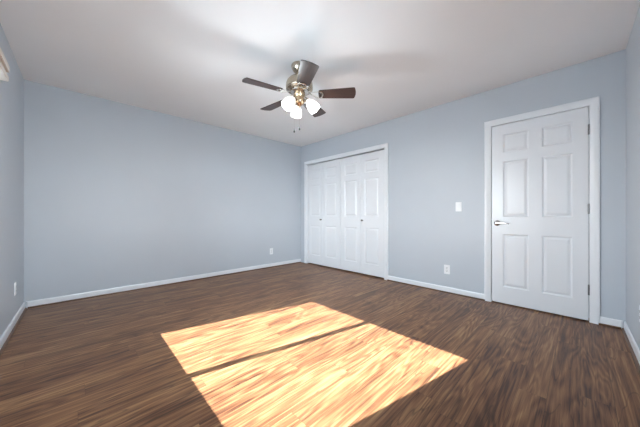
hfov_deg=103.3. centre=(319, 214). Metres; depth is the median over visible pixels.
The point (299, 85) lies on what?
ceiling fan
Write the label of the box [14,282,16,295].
wall outlet
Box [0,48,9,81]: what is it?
window blind
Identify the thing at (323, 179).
door
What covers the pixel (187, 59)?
ceiling
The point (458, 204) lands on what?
light switch
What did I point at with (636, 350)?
baseboard
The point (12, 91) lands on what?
wall
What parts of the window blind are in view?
rail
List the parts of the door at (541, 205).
panel, panel, panel, panel, panel, panel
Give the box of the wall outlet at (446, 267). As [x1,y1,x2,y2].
[444,265,449,273]
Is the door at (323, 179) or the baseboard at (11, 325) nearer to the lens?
the baseboard at (11, 325)
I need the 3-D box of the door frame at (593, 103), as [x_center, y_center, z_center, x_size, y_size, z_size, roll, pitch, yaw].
[2.284,-0.043,2.679,0.158,2.079,0.905,0,0,-44]
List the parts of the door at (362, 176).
panel, panel, panel, panel, panel, panel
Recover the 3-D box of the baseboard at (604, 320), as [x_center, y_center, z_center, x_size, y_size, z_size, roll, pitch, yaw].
[1.841,0.961,3.039,0.013,0.073,2.314,0,0,-44]
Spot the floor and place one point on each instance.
(301, 344)
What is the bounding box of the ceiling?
[0,0,639,146]
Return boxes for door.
[307,159,340,268]
[341,150,383,277]
[491,107,589,320]
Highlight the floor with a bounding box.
[0,262,639,426]
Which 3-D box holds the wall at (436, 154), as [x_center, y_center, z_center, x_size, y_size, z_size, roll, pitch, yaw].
[1.235,-0.223,3.795,0.170,2.440,4.527,0,0,-44]
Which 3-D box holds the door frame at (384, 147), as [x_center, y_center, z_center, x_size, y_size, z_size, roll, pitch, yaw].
[0.408,-0.051,4.612,0.158,2.097,1.951,0,0,-44]
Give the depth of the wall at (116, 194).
3.41 m
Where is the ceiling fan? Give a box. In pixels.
[242,60,355,132]
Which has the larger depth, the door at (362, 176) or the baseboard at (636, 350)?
the door at (362, 176)
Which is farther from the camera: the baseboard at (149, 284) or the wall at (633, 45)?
the baseboard at (149, 284)
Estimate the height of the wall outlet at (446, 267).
0.117 m
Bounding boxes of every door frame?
[304,143,387,279]
[484,96,599,324]
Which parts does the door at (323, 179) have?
panel, panel, panel, panel, panel, panel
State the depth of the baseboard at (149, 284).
3.40 m
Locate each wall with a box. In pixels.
[0,23,23,337]
[24,79,300,307]
[301,49,625,327]
[626,4,639,349]
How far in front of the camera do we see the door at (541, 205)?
2.60 m
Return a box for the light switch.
[456,202,461,210]
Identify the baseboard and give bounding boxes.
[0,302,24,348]
[26,259,300,307]
[388,276,622,328]
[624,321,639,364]
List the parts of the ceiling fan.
blade, blade, lamp shade, lamp shade, blade, lamp shade, blade, blade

